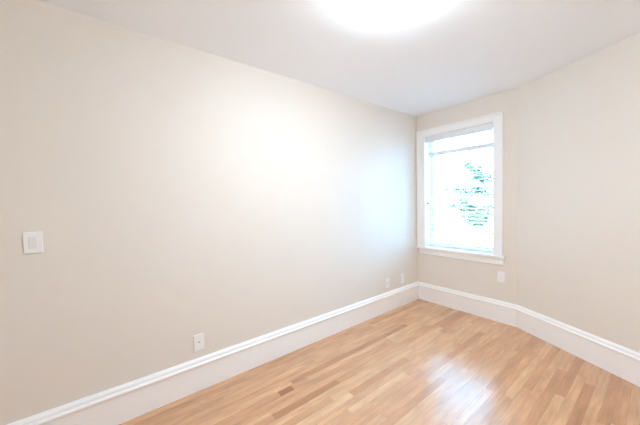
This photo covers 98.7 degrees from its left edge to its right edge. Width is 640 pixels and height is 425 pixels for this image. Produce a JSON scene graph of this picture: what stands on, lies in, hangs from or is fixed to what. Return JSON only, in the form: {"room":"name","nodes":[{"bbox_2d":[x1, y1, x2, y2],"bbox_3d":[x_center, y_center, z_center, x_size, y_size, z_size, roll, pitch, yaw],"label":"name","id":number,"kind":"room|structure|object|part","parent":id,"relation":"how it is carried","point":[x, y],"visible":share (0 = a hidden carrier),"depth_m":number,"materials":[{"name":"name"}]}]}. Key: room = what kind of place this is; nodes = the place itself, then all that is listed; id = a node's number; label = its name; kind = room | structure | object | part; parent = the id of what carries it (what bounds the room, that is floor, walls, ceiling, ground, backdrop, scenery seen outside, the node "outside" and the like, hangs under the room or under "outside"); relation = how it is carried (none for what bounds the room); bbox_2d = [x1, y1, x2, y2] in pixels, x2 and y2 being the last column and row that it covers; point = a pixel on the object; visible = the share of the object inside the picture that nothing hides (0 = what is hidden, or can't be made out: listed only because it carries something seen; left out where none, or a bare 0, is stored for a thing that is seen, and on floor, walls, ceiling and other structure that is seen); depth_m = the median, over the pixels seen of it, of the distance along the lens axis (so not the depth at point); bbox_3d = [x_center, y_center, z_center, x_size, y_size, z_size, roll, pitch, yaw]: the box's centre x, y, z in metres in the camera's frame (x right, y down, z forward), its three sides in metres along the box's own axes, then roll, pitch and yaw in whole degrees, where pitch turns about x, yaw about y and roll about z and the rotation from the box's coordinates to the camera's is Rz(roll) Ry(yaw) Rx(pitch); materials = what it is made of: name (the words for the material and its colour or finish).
{"room":"empty room","nodes":[
{"label":"empty room","id":0,"kind":"room"},
{"bbox_2d":[0,0,417,424],"bbox_3d":[-0.530,0.040,2.548,5.150,2.600,0.200,-3,3,-38],"label":"wall","id":1,"kind":"structure","parent":0,"point":[175,193],"depth_m":1.95,"materials":[{"name":"beige paint"}]},
{"bbox_2d":[23,232,42,253],"bbox_3d":[-1.621,0.171,1.552,0.076,0.121,0.014,-3,3,-38],"label":"light switch","id":2,"kind":"object","parent":1,"relation":"attached to","point":[32,241],"visible":1,"depth_m":1.55,"materials":[{"name":"white plastic"}]},
{"bbox_2d":[194,333,203,351],"bbox_3d":[-0.929,1.000,2.113,0.074,0.124,0.017,-3,3,-38],"label":"cable jack plate","id":3,"kind":"object","parent":1,"relation":"attached to","point":[198,339],"visible":1,"depth_m":2.11,"materials":[{"name":"white plastic"}]},
{"bbox_2d":[7,281,418,424],"bbox_3d":[-0.430,1.218,2.501,4.749,0.244,0.034,-3,3,-38],"label":"baseboard","id":4,"kind":"structure","parent":1,"relation":"attached to","point":[117,405],"depth_m":2.14,"materials":[{"name":"white wood"}]},
{"bbox_2d":[385,278,388,288],"bbox_3d":[0.867,0.911,3.530,0.074,0.124,0.017,-3,3,-38],"label":"cable jack plate","id":5,"kind":"object","parent":1,"relation":"attached to","point":[387,279],"visible":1,"depth_m":3.53,"materials":[{"name":"white plastic"}]},
{"bbox_2d":[400,274,403,282],"bbox_3d":[1.118,0.896,3.733,0.073,0.122,0.009,-3,3,-38],"label":"power outlet","id":6,"kind":"object","parent":1,"relation":"attached to","point":[401,275],"visible":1,"depth_m":3.73,"materials":[{"name":"white plastic"}]},
{"bbox_2d":[38,0,639,116],"bbox_3d":[0.368,-1.311,1.319,5.150,0.150,3.200,-3,3,-38],"label":"ceiling","id":7,"kind":"structure","parent":0,"point":[419,57],"depth_m":1.97,"materials":[{"name":"white paint"}]},
{"bbox_2d":[119,299,639,424],"bbox_3d":[0.432,1.462,1.424,5.150,0.200,3.200,-3,3,-38],"label":"floor","id":8,"kind":"structure","parent":0,"point":[417,362],"depth_m":2.12,"materials":[{"name":"brown wood"}]},
{"bbox_2d":[416,88,517,304],"bbox_3d":[1.801,-0.053,3.586,0.200,2.600,1.458,-3,3,-38],"label":"wall","id":9,"kind":"structure","parent":0,"point":[472,277],"depth_m":3.20,"materials":[{"name":"beige paint"}]},
{"bbox_2d":[416,111,505,264],"bbox_3d":[1.792,-0.273,3.545,0.248,1.720,1.103,-3,3,-38],"label":"window","id":10,"kind":"structure","parent":9,"relation":"in","point":[423,149],"depth_m":3.54,"materials":[{"name":"white wood"}]},
{"bbox_3d":[1.421,-0.331,3.864,0.030,1.611,0.118,-3,3,-38],"label":"casing","id":11,"kind":"part","parent":10,"relation":"part of","materials":[{"name":"white wood"}]},
{"bbox_3d":[1.546,0.315,3.897,0.128,0.288,0.005,-3,3,-38],"label":"latch plate","id":12,"kind":"part","parent":10,"relation":"part of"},
{"bbox_2d":[425,123,492,251],"bbox_3d":[1.776,-0.287,3.532,0.117,1.500,0.832,-3,3,-38],"label":"blind","id":13,"kind":"object","parent":10,"relation":"attached to","point":[486,127],"visible":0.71,"depth_m":3.49,"materials":[{"name":"white plastic"}]},
{"bbox_3d":[1.624,-0.276,3.772,0.051,1.426,0.002,-3,3,-38],"label":"ladder cord","id":14,"kind":"part","parent":13,"relation":"part of","materials":[{"name":"white fabric"}]},
{"bbox_3d":[1.818,0.451,3.575,0.054,0.020,0.812,-3,3,-38],"label":"rail","id":15,"kind":"part","parent":13,"relation":"part of","materials":[{"name":"white plastic"}]},
{"bbox_3d":[1.977,-0.267,3.325,0.051,1.426,0.002,-3,3,-38],"label":"ladder cord","id":16,"kind":"part","parent":13,"relation":"part of","materials":[{"name":"white fabric"}]},
{"bbox_3d":[1.697,-1.082,3.463,0.030,0.093,1.030,-3,3,-38],"label":"head casing","id":17,"kind":"part","parent":10,"relation":"part of","materials":[{"name":"white wood"}]},
{"bbox_3d":[1.865,-0.289,3.599,0.036,1.510,0.850,-3,3,-38],"label":"sash","id":18,"kind":"part","parent":10,"relation":"part of","materials":[{"name":"glass"}]},
{"bbox_3d":[2.015,-0.316,3.111,0.030,1.611,0.100,-3,3,-38],"label":"casing","id":19,"kind":"part","parent":10,"relation":"part of","materials":[{"name":"white wood"}]},
{"bbox_2d":[418,281,515,326],"bbox_3d":[1.784,1.129,3.498,0.034,0.244,1.211,-3,3,-38],"label":"baseboard","id":20,"kind":"structure","parent":9,"relation":"attached to","point":[492,309],"depth_m":3.40,"materials":[{"name":"white wood"}]},
{"bbox_2d":[498,271,504,282],"bbox_3d":[2.066,0.735,3.134,0.009,0.122,0.073,-3,3,-38],"label":"power outlet","id":21,"kind":"object","parent":9,"relation":"attached to","point":[501,275],"visible":1,"depth_m":3.13,"materials":[{"name":"white plastic"}]},
{"bbox_2d":[517,33,639,352],"bbox_3d":[2.439,-0.012,2.108,0.200,2.600,1.940,-2,2,-12],"label":"wall","id":22,"kind":"structure","parent":0,"point":[578,144],"depth_m":2.37,"materials":[{"name":"beige paint"}]},
{"bbox_2d":[515,305,639,386],"bbox_3d":[2.344,1.166,2.166,0.034,0.244,1.769,-2,2,-12],"label":"baseboard","id":23,"kind":"structure","parent":22,"relation":"attached to","point":[623,362],"depth_m":2.38,"materials":[{"name":"white wood"}]},
{"label":"outside","id":24,"kind":"structure","parent":0,"visible":0},
{"bbox_2d":[435,220,492,247],"bbox_3d":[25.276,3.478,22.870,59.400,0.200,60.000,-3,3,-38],"label":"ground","id":25,"kind":"structure","parent":24,"point":[452,223],"depth_m":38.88,"materials":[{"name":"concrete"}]},
{"bbox_2d":[437,162,492,244],"bbox_3d":[5.945,0.926,7.514,4.838,6.974,2.782,-1,2,17],"label":"leafy tree","id":26,"kind":"object","parent":25,"relation":"on","point":[469,163],"visible":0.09,"depth_m":8.00,"materials":[{"name":"green plant"}]}
]}

